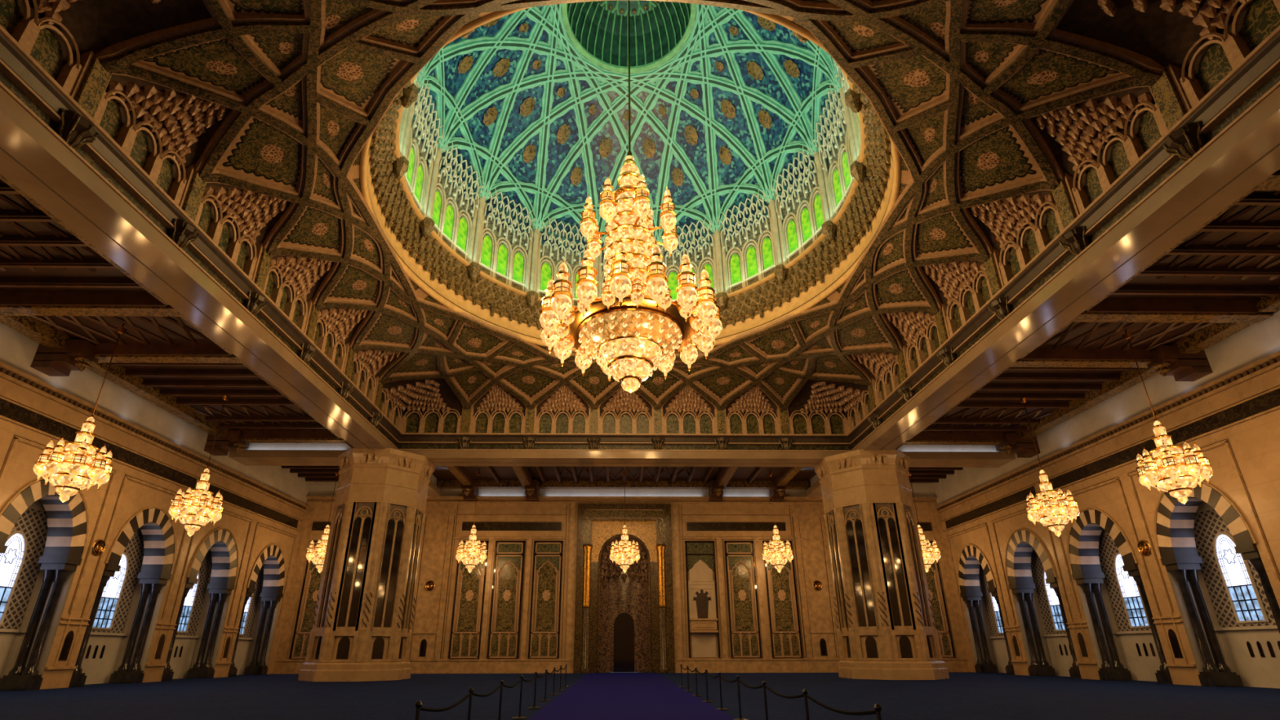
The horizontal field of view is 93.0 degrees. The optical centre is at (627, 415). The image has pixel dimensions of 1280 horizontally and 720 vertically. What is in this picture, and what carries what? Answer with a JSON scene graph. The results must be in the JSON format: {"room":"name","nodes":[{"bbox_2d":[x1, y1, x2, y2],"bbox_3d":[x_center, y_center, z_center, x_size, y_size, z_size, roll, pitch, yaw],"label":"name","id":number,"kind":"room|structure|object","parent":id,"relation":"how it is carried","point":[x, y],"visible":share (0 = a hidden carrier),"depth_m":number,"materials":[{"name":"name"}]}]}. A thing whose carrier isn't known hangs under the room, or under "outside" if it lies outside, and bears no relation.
{"room":"mosque","nodes":[
{"label":"mosque","id":0,"kind":"room"},
{"bbox_2d":[0,322,311,689],"bbox_3d":[-24.842,2.594,21.858,1.950,13.900,48.800,0,-21,-1],"label":"wall","id":1,"kind":"structure","parent":0,"point":[123,419],"depth_m":29.89,"materials":[{"name":"beige stone"}]},
{"bbox_2d":[0,507,47,629],"bbox_3d":[-25.640,5.998,24.602,0.152,4.860,4.100,0,-21,-1],"label":"window","id":2,"kind":"structure","parent":1,"relation":"in","point":[20,568],"depth_m":25.66,"materials":[{"name":"white paint"}]},
{"bbox_2d":[0,477,88,690],"bbox_3d":[-24.589,6.516,24.364,1.180,8.397,4.481,0,-21,-1],"label":"arch","id":3,"kind":"object","parent":1,"relation":"attached to","point":[68,525],"visible":0.88,"depth_m":25.71,"materials":[{"name":"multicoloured stone"}]},
{"bbox_2d":[0,398,196,488],"bbox_3d":[-24.024,-0.306,23.372,0.090,0.560,22.700,0,-21,-1],"label":"inscription band","id":4,"kind":"object","parent":1,"relation":"attached to","point":[9,410],"visible":1,"depth_m":27.40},
{"bbox_2d":[91,539,106,555],"bbox_3d":[-24.090,5.988,27.656,0.090,0.720,0.720,0,-21,-1],"label":"wall medallion","id":5,"kind":"object","parent":1,"relation":"attached to","point":[99,546],"visible":1,"depth_m":27.63,"materials":[{"name":"gold metal"}]},
{"bbox_2d":[91,533,143,632],"bbox_3d":[-25.727,8.076,29.963,0.152,4.860,4.100,0,-21,-1],"label":"window","id":6,"kind":"structure","parent":1,"relation":"in","point":[116,599],"depth_m":30.87,"materials":[{"name":"glass"}]},
{"bbox_2d":[68,506,176,687],"bbox_3d":[-24.676,8.594,29.725,1.180,8.397,4.481,0,-21,-1],"label":"arch","id":7,"kind":"object","parent":1,"relation":"attached to","point":[158,532],"visible":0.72,"depth_m":30.69,"materials":[{"name":"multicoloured stone"}]},
{"bbox_2d":[176,551,212,635],"bbox_3d":[-25.813,10.136,35.277,0.152,4.860,4.100,0,-21,-1],"label":"window","id":8,"kind":"structure","parent":1,"relation":"in","point":[193,602],"depth_m":36.32,"materials":[{"name":"white paint"}]},
{"bbox_2d":[160,527,238,681],"bbox_3d":[-24.762,10.655,35.039,1.180,8.397,4.481,0,-21,-1],"label":"arch","id":9,"kind":"object","parent":1,"relation":"attached to","point":[223,546],"visible":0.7,"depth_m":36.10,"materials":[{"name":"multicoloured stone"}]},
{"bbox_2d":[239,564,263,637],"bbox_3d":[-25.842,13.314,40.266,0.265,7.180,4.100,0,-21,-1],"label":"window","id":10,"kind":"structure","parent":1,"relation":"in","point":[251,606],"depth_m":41.75,"materials":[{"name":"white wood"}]},
{"bbox_2d":[208,484,298,528],"bbox_3d":[-24.293,6.127,39.966,0.090,0.560,10.300,0,-21,-1],"label":"inscription band","id":11,"kind":"object","parent":1,"relation":"attached to","point":[229,497],"visible":0.86,"depth_m":39.31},
{"bbox_2d":[227,542,285,676],"bbox_3d":[-24.850,12.751,40.446,1.180,8.397,4.481,0,-21,-1],"label":"arch","id":12,"kind":"object","parent":1,"relation":"attached to","point":[272,558],"visible":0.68,"depth_m":41.59,"materials":[{"name":"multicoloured stone"}]},
{"bbox_2d":[0,173,354,455],"bbox_3d":[-19.753,-4.807,19.393,8.500,1.600,38.300,0,-21,-1],"label":"ceiling","id":13,"kind":"structure","parent":0,"point":[179,378],"depth_m":24.77,"materials":[{"name":"red wood"}]},
{"bbox_2d":[32,323,127,502],"bbox_3d":[-19.868,-0.343,22.649,1.984,7.270,1.972,-8,-23,20],"label":"chandelier","id":14,"kind":"object","parent":13,"relation":"hanging from","point":[75,468],"visible":1,"depth_m":21.46,"materials":[{"name":"metal"}]},
{"bbox_2d":[48,453,64,461],"bbox_3d":[-19.851,1.457,21.072,0.365,0.232,0.390,0,-21,-1],"label":"grille","id":15,"kind":"object","parent":14,"relation":"attached to","point":[53,456],"depth_m":20.96,"materials":[{"name":"metal"}]},
{"bbox_2d":[71,455,86,463],"bbox_3d":[-19.275,1.546,21.304,0.365,0.232,0.390,0,-21,-1],"label":"grille","id":16,"kind":"object","parent":14,"relation":"attached to","point":[75,459],"depth_m":21.19,"materials":[{"name":"metal"}]},
{"bbox_2d":[91,460,106,468],"bbox_3d":[-19.043,1.756,21.848,0.365,0.232,0.390,0,-21,-1],"label":"grille","id":17,"kind":"object","parent":14,"relation":"attached to","point":[95,464],"depth_m":21.73,"materials":[{"name":"metal"}]},
{"bbox_2d":[0,178,328,431],"bbox_3d":[-20.205,-2.926,25.792,6.137,0.140,20.832,0,-21,-1],"label":"ceiling beams","id":18,"kind":"structure","parent":13,"relation":"attached to","point":[24,232],"depth_m":23.98,"materials":[{"name":"brown wood"}]},
{"bbox_2d":[168,395,230,536],"bbox_3d":[-19.971,2.114,28.988,1.984,7.270,1.972,-8,-23,20],"label":"chandelier","id":19,"kind":"object","parent":13,"relation":"hanging from","point":[194,508],"visible":1,"depth_m":27.77,"materials":[{"name":"metal"}]},
{"bbox_2d":[280,466,339,481],"bbox_3d":[-19.904,3.738,42.653,8.050,0.720,8.050,0,-21,-1],"label":"ceiling","id":20,"kind":"structure","parent":0,"point":[311,473],"depth_m":43.07,"materials":[{"name":"red wood"}]},
{"bbox_2d":[306,471,338,573],"bbox_3d":[-20.579,7.100,41.848,1.984,7.270,1.972,-8,-23,20],"label":"chandelier","id":21,"kind":"object","parent":20,"relation":"hanging from","point":[317,554],"visible":0.61,"depth_m":40.47,"materials":[{"name":"metal"}]},
{"bbox_2d":[271,481,970,674],"bbox_3d":[-0.234,11.379,44.655,53.000,13.900,0.310,0,-21,-1],"label":"wall","id":22,"kind":"structure","parent":0,"point":[803,517],"depth_m":44.78,"materials":[{"name":"beige stone"}]},
{"bbox_2d":[288,540,322,658],"bbox_3d":[-22.429,13.090,43.690,2.160,8.140,0.160,0,-21,-1],"label":"mosaic panel","id":23,"kind":"object","parent":22,"relation":"attached to","point":[298,644],"visible":0.37,"depth_m":43.38,"materials":[{"name":"green tile"}]},
{"bbox_2d":[311,522,330,530],"bbox_3d":[-22.415,8.291,45.588,2.450,0.620,0.090,0,-21,-1],"label":"inscription band","id":24,"kind":"object","parent":22,"relation":"attached to","point":[316,526],"visible":0.43,"depth_m":45.54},
{"bbox_2d":[448,540,488,657],"bbox_3d":[-11.430,13.130,43.853,2.160,8.140,0.160,0,-21,-1],"label":"mosaic panel","id":25,"kind":"object","parent":22,"relation":"attached to","point":[467,620],"visible":0.77,"depth_m":43.54,"materials":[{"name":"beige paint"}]},
{"bbox_2d":[487,540,524,657],"bbox_3d":[-8.730,13.140,43.893,2.160,8.140,0.160,0,-21,-1],"label":"mosaic panel","id":26,"kind":"object","parent":22,"relation":"attached to","point":[508,554],"visible":1,"depth_m":43.88,"materials":[{"name":"tile"}]},
{"bbox_2d":[462,522,561,530],"bbox_3d":[-8.716,8.341,45.791,7.450,0.620,0.090,0,-21,-1],"label":"inscription band","id":27,"kind":"object","parent":22,"relation":"attached to","point":[466,526],"visible":1,"depth_m":45.75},
{"bbox_2d":[528,540,563,657],"bbox_3d":[-5.881,13.150,43.936,2.160,8.140,0.160,0,-21,-1],"label":"mosaic panel","id":28,"kind":"object","parent":22,"relation":"attached to","point":[548,554],"visible":1,"depth_m":43.93,"materials":[{"name":"tile"}]},
{"bbox_2d":[684,541,720,657],"bbox_3d":[5.421,13.108,43.889,2.200,8.140,0.620,0,-21,-1],"label":"niche","id":29,"kind":"object","parent":22,"relation":"attached to","point":[701,589],"visible":1,"depth_m":44.04,"materials":[{"name":"beige stone"}]},
{"bbox_2d":[686,522,786,530],"bbox_3d":[8.257,8.403,46.043,7.500,0.620,0.090,0,-21,-1],"label":"inscription band","id":30,"kind":"object","parent":22,"relation":"attached to","point":[690,526],"visible":1,"depth_m":46.01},
{"bbox_2d":[724,541,762,657],"bbox_3d":[8.368,13.202,44.147,2.160,8.140,0.160,0,-21,-1],"label":"mosaic panel","id":31,"kind":"object","parent":22,"relation":"attached to","point":[739,555],"visible":1,"depth_m":44.15,"materials":[{"name":"tile"}]},
{"bbox_2d":[762,541,803,657],"bbox_3d":[11.267,13.213,44.190,2.160,8.140,0.160,0,-21,-1],"label":"mosaic panel","id":32,"kind":"object","parent":22,"relation":"attached to","point":[780,582],"visible":0.79,"depth_m":43.87,"materials":[{"name":"tile"}]},
{"bbox_2d":[925,541,955,657],"bbox_3d":[22.066,13.252,44.350,2.160,8.140,0.160,0,-21,-1],"label":"mosaic panel","id":33,"kind":"object","parent":22,"relation":"attached to","point":[946,642],"visible":0.34,"depth_m":44.04,"materials":[{"name":"green tile"}]},
{"bbox_2d":[431,466,816,502],"bbox_3d":[-0.184,4.301,42.996,28.200,1.600,8.500,0,-21,-1],"label":"ceiling","id":34,"kind":"structure","parent":0,"point":[530,478],"depth_m":45.17,"materials":[{"name":"brown wood"}]},
{"bbox_2d":[455,469,487,573],"bbox_3d":[-10.581,7.137,41.996,1.984,7.270,1.972,-8,-23,20],"label":"chandelier","id":35,"kind":"object","parent":34,"relation":"hanging from","point":[472,553],"visible":1,"depth_m":40.71,"materials":[{"name":"metal"}]},
{"bbox_2d":[560,466,688,479],"bbox_3d":[-0.179,3.761,43.152,10.145,0.140,5.436,0,-21,-1],"label":"trim","id":36,"kind":"structure","parent":34,"relation":"attached to","point":[562,467],"depth_m":43.94,"materials":[{"name":"brown wood"}]},
{"bbox_2d":[609,472,639,573],"bbox_3d":[-0.182,7.175,42.151,1.984,7.270,1.972,-8,-23,20],"label":"chandelier","id":37,"kind":"object","parent":34,"relation":"hanging from","point":[624,554],"visible":1,"depth_m":40.87,"materials":[{"name":"metal"}]},
{"bbox_2d":[762,469,793,572],"bbox_3d":[10.267,7.213,42.305,1.984,7.270,1.972,-8,-23,20],"label":"chandelier","id":38,"kind":"object","parent":34,"relation":"hanging from","point":[777,553],"visible":1,"depth_m":41.02,"materials":[{"name":"metal"}]},
{"bbox_2d":[95,0,1164,410],"bbox_3d":[0.111,-6.570,25.816,28.382,2.521,28.382,0,-21,-1],"label":"vault","id":39,"kind":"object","parent":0,"point":[956,86],"visible":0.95,"depth_m":19.51,"materials":[{"name":"beige paint"}]},
{"bbox_2d":[412,0,848,269],"bbox_3d":[0.085,-18.571,30.468,19.954,13.104,19.954,7,-22,-18],"label":"dome","id":40,"kind":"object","parent":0,"point":[526,113],"depth_m":33.97,"materials":[{"name":"blue tile"}]},
{"bbox_2d":[539,0,722,393],"bbox_3d":[0.098,-12.736,28.207,7.324,25.420,7.364,0,-21,-1],"label":"chandelier","id":41,"kind":"object","parent":40,"relation":"hanging from","point":[635,327],"visible":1,"depth_m":23.49,"materials":[{"name":"metal"}]},
{"bbox_2d":[553,280,570,293],"bbox_3d":[-2.454,-4.719,22.878,0.637,0.426,0.682,0,-21,-1],"label":"grille","id":42,"kind":"object","parent":41,"relation":"attached to","point":[564,286],"depth_m":22.66,"materials":[{"name":"metal"}]},
{"bbox_2d":[577,268,595,279],"bbox_3d":[-1.465,-5.019,22.109,0.637,0.426,0.682,0,-21,-1],"label":"grille","id":43,"kind":"object","parent":41,"relation":"attached to","point":[584,273],"depth_m":21.89,"materials":[{"name":"metal"}]},
{"bbox_2d":[612,261,629,273],"bbox_3d":[-0.237,-5.160,21.751,0.637,0.426,0.682,0,-21,-1],"label":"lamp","id":44,"kind":"object","parent":41,"relation":"attached to","point":[618,267],"depth_m":21.53,"materials":[{"name":"metal"}]},
{"bbox_2d":[647,263,665,275],"bbox_3d":[1.046,-5.121,21.859,0.637,0.426,0.682,0,-21,-1],"label":"grille","id":45,"kind":"object","parent":41,"relation":"attached to","point":[652,268],"depth_m":21.64,"materials":[{"name":"metal"}]},
{"bbox_2d":[677,273,695,285],"bbox_3d":[2.187,-4.907,22.416,0.637,0.426,0.682,0,-21,-1],"label":"grille","id":46,"kind":"object","parent":41,"relation":"attached to","point":[682,278],"depth_m":22.19,"materials":[{"name":"metal"}]},
{"bbox_2d":[697,288,714,300],"bbox_3d":[3.012,-4.552,23.338,0.637,0.426,0.682,0,-21,-1],"label":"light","id":47,"kind":"object","parent":41,"relation":"attached to","point":[704,294],"depth_m":23.11,"materials":[{"name":"metal"}]},
{"bbox_2d":[360,7,901,352],"bbox_3d":[0.102,-10.764,27.442,22.000,7.050,22.000,0,-21,-1],"label":"wall","id":48,"kind":"structure","parent":0,"point":[457,283],"depth_m":29.70,"materials":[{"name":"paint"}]},
{"bbox_2d":[404,137,418,197],"bbox_3d":[-9.795,-11.276,27.480,0.167,3.070,1.200,0,-21,-1],"label":"window","id":49,"kind":"structure","parent":48,"relation":"in","point":[410,176],"depth_m":27.68,"materials":[{"name":"green glass"}]},
{"bbox_2d":[411,155,427,213],"bbox_3d":[-9.754,-10.893,28.469,0.167,3.070,1.200,-2,-21,5],"label":"window","id":50,"kind":"structure","parent":48,"relation":"in","point":[422,173],"depth_m":28.62,"materials":[{"name":"green glass"}]},
{"bbox_2d":[431,182,445,237],"bbox_3d":[-9.437,-10.268,30.083,0.167,3.070,1.200,-6,-22,14],"label":"window","id":51,"kind":"structure","parent":48,"relation":"in","point":[437,206],"depth_m":30.27,"materials":[{"name":"green glass"}]},
{"bbox_2d":[440,196,458,249],"bbox_3d":[-9.099,-9.905,31.022,0.167,3.070,1.200,-8,-23,20],"label":"window","id":52,"kind":"structure","parent":48,"relation":"in","point":[447,229],"depth_m":31.08,"materials":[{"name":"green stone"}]},
{"bbox_2d":[453,208,471,260],"bbox_3d":[-8.655,-9.557,31.922,0.167,3.070,1.200,-11,-24,26],"label":"window","id":53,"kind":"structure","parent":48,"relation":"in","point":[460,242],"depth_m":31.95,"materials":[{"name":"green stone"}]},
{"bbox_2d":[480,227,497,277],"bbox_3d":[-7.700,-9.024,33.300,0.167,3.070,1.200,-16,-26,35],"label":"window","id":54,"kind":"structure","parent":48,"relation":"in","point":[485,261],"depth_m":33.36,"materials":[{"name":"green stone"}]},
{"bbox_2d":[492,236,512,285],"bbox_3d":[-7.003,-8.736,34.047,0.167,3.070,1.200,-19,-28,40],"label":"window","id":55,"kind":"structure","parent":48,"relation":"in","point":[500,273],"depth_m":34.03,"materials":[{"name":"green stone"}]},
{"bbox_2d":[507,244,528,291],"bbox_3d":[-6.223,-8.477,34.720,1.200,3.070,0.167,17,-27,-37],"label":"window","id":56,"kind":"structure","parent":48,"relation":"in","point":[517,282],"depth_m":34.70,"materials":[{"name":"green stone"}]},
{"bbox_2d":[537,255,555,297],"bbox_3d":[-4.775,-8.118,35.653,1.200,3.070,0.167,11,-24,-27],"label":"window","id":57,"kind":"structure","parent":48,"relation":"in","point":[546,270],"depth_m":35.77,"materials":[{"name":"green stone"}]},
{"bbox_2d":[553,260,573,296],"bbox_3d":[-3.825,-7.949,36.095,1.200,3.070,0.167,9,-23,-22],"label":"window","id":58,"kind":"structure","parent":48,"relation":"in","point":[560,261],"depth_m":36.37,"materials":[{"name":"beige stone"}]},
{"bbox_2d":[570,264,582,306],"bbox_3d":[-2.829,-7.818,36.439,1.200,3.070,0.167,6,-22,-16],"label":"window","id":59,"kind":"structure","parent":48,"relation":"in","point":[575,299],"depth_m":36.32,"materials":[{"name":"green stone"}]},
{"bbox_2d":[665,264,680,302],"bbox_3d":[2.743,-7.798,36.521,1.200,3.070,0.167,-6,-22,14],"label":"window","id":60,"kind":"structure","parent":48,"relation":"in","point":[673,282],"depth_m":36.69,"materials":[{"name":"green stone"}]},
{"bbox_2d":[697,257,715,295],"bbox_3d":[4.714,-8.084,35.794,1.200,3.070,0.167,-11,-24,26],"label":"window","id":61,"kind":"structure","parent":48,"relation":"in","point":[708,268],"depth_m":36.01,"materials":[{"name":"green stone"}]},
{"bbox_2d":[725,246,746,293],"bbox_3d":[6.191,-8.432,34.904,1.200,3.070,0.167,-16,-26,35],"label":"window","id":62,"kind":"structure","parent":48,"relation":"in","point":[736,282],"depth_m":34.88,"materials":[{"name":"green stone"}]},
{"bbox_2d":[741,238,762,287],"bbox_3d":[6.992,-8.685,34.255,1.200,3.070,0.167,-19,-28,40],"label":"window","id":63,"kind":"structure","parent":48,"relation":"in","point":[753,277],"depth_m":34.24,"materials":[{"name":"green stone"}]},
{"bbox_2d":[757,230,774,279],"bbox_3d":[7.713,-8.968,33.529,0.167,3.070,1.200,17,-27,-37],"label":"window","id":64,"kind":"structure","parent":48,"relation":"in","point":[767,252],"depth_m":33.58,"materials":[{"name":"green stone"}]},
{"bbox_2d":[782,212,802,262],"bbox_3d":[8.713,-9.493,32.179,0.167,3.070,1.200,11,-24,-27],"label":"window","id":65,"kind":"structure","parent":48,"relation":"in","point":[794,251],"depth_m":32.20,"materials":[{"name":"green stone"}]},
{"bbox_2d":[795,200,815,253],"bbox_3d":[9.186,-9.838,31.293,0.167,3.070,1.200,9,-23,-22],"label":"window","id":66,"kind":"structure","parent":48,"relation":"in","point":[806,223],"depth_m":31.34,"materials":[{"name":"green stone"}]},
{"bbox_2d":[808,186,823,240],"bbox_3d":[9.554,-10.198,30.365,0.167,3.070,1.200,6,-22,-16],"label":"window","id":67,"kind":"structure","parent":48,"relation":"in","point":[818,208],"depth_m":30.53,"materials":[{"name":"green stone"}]},
{"bbox_2d":[828,160,844,217],"bbox_3d":[9.923,-10.821,28.761,0.167,3.070,1.200,2,-21,-7],"label":"window","id":68,"kind":"structure","parent":48,"relation":"in","point":[836,192],"depth_m":28.88,"materials":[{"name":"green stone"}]},
{"bbox_2d":[837,142,853,202],"bbox_3d":[9.996,-11.204,27.773,0.167,3.070,1.200,0,-21,-1],"label":"window","id":69,"kind":"structure","parent":48,"relation":"in","point":[842,162],"depth_m":27.95,"materials":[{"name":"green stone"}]},
{"bbox_2d":[844,127,853,185],"bbox_3d":[9.955,-11.587,26.784,0.167,3.070,1.200,-2,-21,5],"label":"window","id":70,"kind":"structure","parent":48,"relation":"in","point":[846,139],"depth_m":27.37,"materials":[{"name":"beige glass"}]},
{"bbox_2d":[0,0,1279,434],"bbox_3d":[0.113,-5.262,25.309,28.945,2.986,28.954,0,-21,-1],"label":"frieze","id":71,"kind":"structure","parent":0,"point":[165,131],"depth_m":19.48,"materials":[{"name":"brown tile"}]},
{"bbox_2d":[0,671,1279,719],"bbox_3d":[0.136,9.346,20.183,58.000,0.001,50.000,0,-21,-1],"label":"floor","id":72,"kind":"structure","parent":0,"point":[968,695],"depth_m":19.77,"materials":[{"name":"blue carpet"}]},
{"bbox_2d":[297,448,435,681],"bbox_3d":[-14.947,8.654,35.607,5.551,12.500,5.552,-3,-21,7],"label":"pillar","id":73,"kind":"structure","parent":72,"relation":"on","point":[361,631],"depth_m":33.83,"materials":[{"name":"beige stone"}]},
{"bbox_2d":[415,700,422,719],"bbox_3d":[-2.322,3.599,6.603,0.340,0.910,0.340,0,-21,-1],"label":"stanchion","id":74,"kind":"object","parent":72,"relation":"on","point":[419,704],"visible":1,"depth_m":6.72,"materials":[{"name":"metal"}]},
{"bbox_2d":[420,692,471,711],"bbox_3d":[-2.341,3.766,7.933,0.036,0.138,2.545,0,-21,-1],"label":"rope","id":75,"kind":"object","parent":74,"relation":"hanging from","point":[423,708],"visible":1,"depth_m":7.73,"materials":[{"name":"black fabric"}]},
{"bbox_2d":[573,503,675,673],"bbox_3d":[-0.242,12.560,44.907,7.040,11.880,2.355,0,-21,-1],"label":"mihrab","id":76,"kind":"object","parent":72,"relation":"on","point":[624,622],"visible":0.82,"depth_m":44.66,"materials":[{"name":"tile"}]},
{"bbox_2d":[527,673,735,719],"bbox_3d":[0.000,9.010,19.346,4.600,0.018,47.200,0,-21,-1],"label":"carpet runner","id":77,"kind":"object","parent":72,"relation":"on","point":[595,696],"visible":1,"depth_m":17.54,"materials":[{"name":"purple carpet"}]},
{"bbox_2d":[874,703,881,719],"bbox_3d":[2.586,3.400,6.116,0.340,0.910,0.340,0,-21,-1],"label":"stanchion","id":78,"kind":"object","parent":72,"relation":"on","point":[877,708],"visible":1,"depth_m":6.24,"materials":[{"name":"metal"}]},
{"bbox_2d":[804,693,876,715],"bbox_3d":[2.568,3.567,7.446,0.036,0.138,2.545,0,-21,-1],"label":"rope","id":79,"kind":"object","parent":78,"relation":"hanging from","point":[870,712],"visible":1,"depth_m":7.19,"materials":[{"name":"black fabric"}]},
{"bbox_2d":[813,449,949,679],"bbox_3d":[14.760,8.762,36.047,5.551,12.500,5.552,3,-21,-8],"label":"pillar","id":80,"kind":"structure","parent":72,"relation":"on","point":[886,630],"depth_m":34.28,"materials":[{"name":"beige stone"}]},
{"bbox_2d":[908,466,963,483],"bbox_3d":[19.541,3.882,43.238,8.050,0.720,8.050,0,-21,-1],"label":"ceiling","id":81,"kind":"structure","parent":0,"point":[919,474],"depth_m":43.71,"materials":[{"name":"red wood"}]},
{"bbox_2d":[908,470,940,572],"bbox_3d":[20.219,7.177,42.267,1.984,7.270,1.972,-8,-23,20],"label":"chandelier","id":82,"kind":"object","parent":81,"relation":"hanging from","point":[930,554],"visible":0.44,"depth_m":40.87,"materials":[{"name":"metal"}]},
{"bbox_2d":[894,168,1279,457],"bbox_3d":[20.142,-4.661,19.985,8.500,1.600,38.300,0,-21,-1],"label":"ceiling","id":83,"kind":"structure","parent":0,"point":[1067,381],"depth_m":24.87,"materials":[{"name":"red wood"}]},
{"bbox_2d":[1019,397,1079,536],"bbox_3d":[20.026,2.224,29.488,1.984,7.270,1.972,-8,-23,20],"label":"chandelier","id":84,"kind":"object","parent":83,"relation":"hanging from","point":[1053,508],"visible":1,"depth_m":28.28,"materials":[{"name":"metal"}]},
{"bbox_2d":[921,191,1279,433],"bbox_3d":[20.390,-2.778,26.394,6.137,0.140,20.832,0,-21,-1],"label":"ceiling beams","id":85,"kind":"structure","parent":83,"relation":"attached to","point":[1194,242],"depth_m":24.21,"materials":[{"name":"brown wood"}]},
{"bbox_2d":[1121,328,1213,504],"bbox_3d":[20.128,-0.197,23.242,1.984,7.270,1.972,-8,-23,20],"label":"chandelier","id":86,"kind":"object","parent":83,"relation":"hanging from","point":[1173,472],"visible":1,"depth_m":22.06,"materials":[{"name":"metal"}]},
{"bbox_2d":[1142,462,1157,471],"bbox_3d":[19.312,1.896,22.417,0.365,0.232,0.390,0,-21,-1],"label":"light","id":87,"kind":"object","parent":86,"relation":"attached to","point":[1147,466],"depth_m":22.30,"materials":[{"name":"metal"}]},
{"bbox_2d":[1162,457,1177,466],"bbox_3d":[19.561,1.688,21.880,0.365,0.232,0.390,0,-21,-1],"label":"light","id":88,"kind":"object","parent":86,"relation":"attached to","point":[1166,461],"depth_m":21.76,"materials":[{"name":"metal"}]},
{"bbox_2d":[1183,456,1199,464],"bbox_3d":[20.145,1.603,21.665,0.365,0.232,0.390,0,-21,-1],"label":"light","id":89,"kind":"object","parent":86,"relation":"attached to","point":[1188,460],"depth_m":21.55,"materials":[{"name":"metal"}]},
{"bbox_2d":[933,311,1279,688],"bbox_3d":[25.102,2.776,22.599,1.950,13.900,48.800,0,-21,-1],"label":"wall","id":90,"kind":"structure","parent":0,"point":[1243,455],"depth_m":28.97,"materials":[{"name":"beige stone"}]},
{"bbox_2d":[957,543,1014,675],"bbox_3d":[24.485,12.931,41.178,1.180,8.397,4.481,0,-21,-1],"label":"arch","id":91,"kind":"object","parent":90,"relation":"attached to","point":[970,558],"visible":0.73,"depth_m":42.32,"materials":[{"name":"black stone"}]},
{"bbox_2d":[945,486,1035,528],"bbox_3d":[23.991,6.303,40.682,0.090,0.560,10.300,0,-21,-1],"label":"inscription band","id":92,"kind":"object","parent":90,"relation":"attached to","point":[1021,495],"visible":0.93,"depth_m":39.93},
{"bbox_2d":[978,564,1004,635],"bbox_3d":[25.477,13.501,41.026,0.265,7.180,4.100,0,-21,-1],"label":"window","id":93,"kind":"structure","parent":90,"relation":"in","point":[992,607],"depth_m":42.52,"materials":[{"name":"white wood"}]},
{"bbox_2d":[1004,528,1081,679],"bbox_3d":[24.572,10.835,35.771,1.180,8.397,4.481,0,-21,-1],"label":"arch","id":94,"kind":"object","parent":90,"relation":"attached to","point":[1020,546],"visible":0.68,"depth_m":36.84,"materials":[{"name":"black stone"}]},
{"bbox_2d":[1031,551,1066,634],"bbox_3d":[25.619,10.323,36.039,0.152,4.860,4.100,0,-21,-1],"label":"window","id":95,"kind":"structure","parent":90,"relation":"in","point":[1049,603],"depth_m":37.06,"materials":[{"name":"glass"}]},
{"bbox_2d":[1066,506,1173,684],"bbox_3d":[24.659,8.774,30.457,1.180,8.397,4.481,0,-21,-1],"label":"arch","id":96,"kind":"object","parent":90,"relation":"attached to","point":[1082,542],"visible":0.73,"depth_m":31.41,"materials":[{"name":"black stone"}]},
{"bbox_2d":[1098,533,1151,631],"bbox_3d":[25.706,8.263,30.725,0.152,4.860,4.100,0,-21,-1],"label":"window","id":97,"kind":"structure","parent":90,"relation":"in","point":[1130,614],"depth_m":31.60,"materials":[{"name":"white paint"}]},
{"bbox_2d":[1137,539,1151,555],"bbox_3d":[24.154,6.164,28.371,0.090,0.720,0.720,0,-21,-1],"label":"wall medallion","id":98,"kind":"object","parent":90,"relation":"attached to","point":[1144,548],"visible":1,"depth_m":28.34,"materials":[{"name":"gold metal"}]},
{"bbox_2d":[1048,388,1279,488],"bbox_3d":[24.260,-0.130,24.088,0.090,0.560,22.700,0,-21,-1],"label":"frieze","id":99,"kind":"object","parent":90,"relation":"attached to","point":[1270,400],"visible":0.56,"depth_m":26.20},
{"bbox_2d":[1153,480,1279,687],"bbox_3d":[24.746,6.696,25.096,1.180,8.397,4.481,0,-21,-1],"label":"arch","id":100,"kind":"object","parent":90,"relation":"attached to","point":[1174,523],"visible":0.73,"depth_m":26.04,"materials":[{"name":"black stone"}]},
{"bbox_2d":[1193,509,1276,626],"bbox_3d":[25.793,6.185,25.365,0.152,4.860,4.100,0,-21,-1],"label":"window","id":101,"kind":"structure","parent":90,"relation":"in","point":[1236,591],"depth_m":26.06,"materials":[{"name":"white paint"}]},
{"bbox_3d":[0.112,-3.780,25.056,54.000,0.200,49.400,0,-21,-1],"label":"ceiling slab","id":102,"kind":"structure","parent":0,"visible":0},
{"bbox_2d":[228,443,351,466],"bbox_3d":[-20.106,2.184,38.077,8.400,1.430,1.800,0,-21,-1],"label":"beam","id":103,"kind":"structure","parent":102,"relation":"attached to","point":[257,454],"depth_m":37.43,"materials":[{"name":"brown wood"}]},
{"bbox_2d":[426,474,442,496],"bbox_3d":[-15.083,4.046,42.907,1.800,1.430,8.400,0,-21,-1],"label":"beam","id":104,"kind":"structure","parent":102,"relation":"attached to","point":[433,490],"depth_m":45.34,"materials":[{"name":"beige stone"}]},
{"bbox_2d":[0,24,1279,466],"bbox_3d":[0.121,-3.265,24.281,31.600,1.560,32.074,0,-21,-1],"label":"beam","id":105,"kind":"structure","parent":102,"relation":"attached to","point":[51,149],"depth_m":19.35,"materials":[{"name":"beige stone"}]},
{"bbox_2d":[804,474,822,497],"bbox_3d":[14.713,4.154,43.349,1.800,1.430,8.400,0,-21,-1],"label":"beam","id":106,"kind":"structure","parent":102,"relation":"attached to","point":[814,490],"depth_m":45.55,"materials":[{"name":"beige stone"}]},
{"bbox_2d":[896,444,1015,467],"bbox_3d":[19.890,2.330,38.670,8.400,1.430,1.800,0,-21,-1],"label":"beam","id":107,"kind":"structure","parent":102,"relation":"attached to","point":[921,455],"depth_m":38.04,"materials":[{"name":"brown wood"}]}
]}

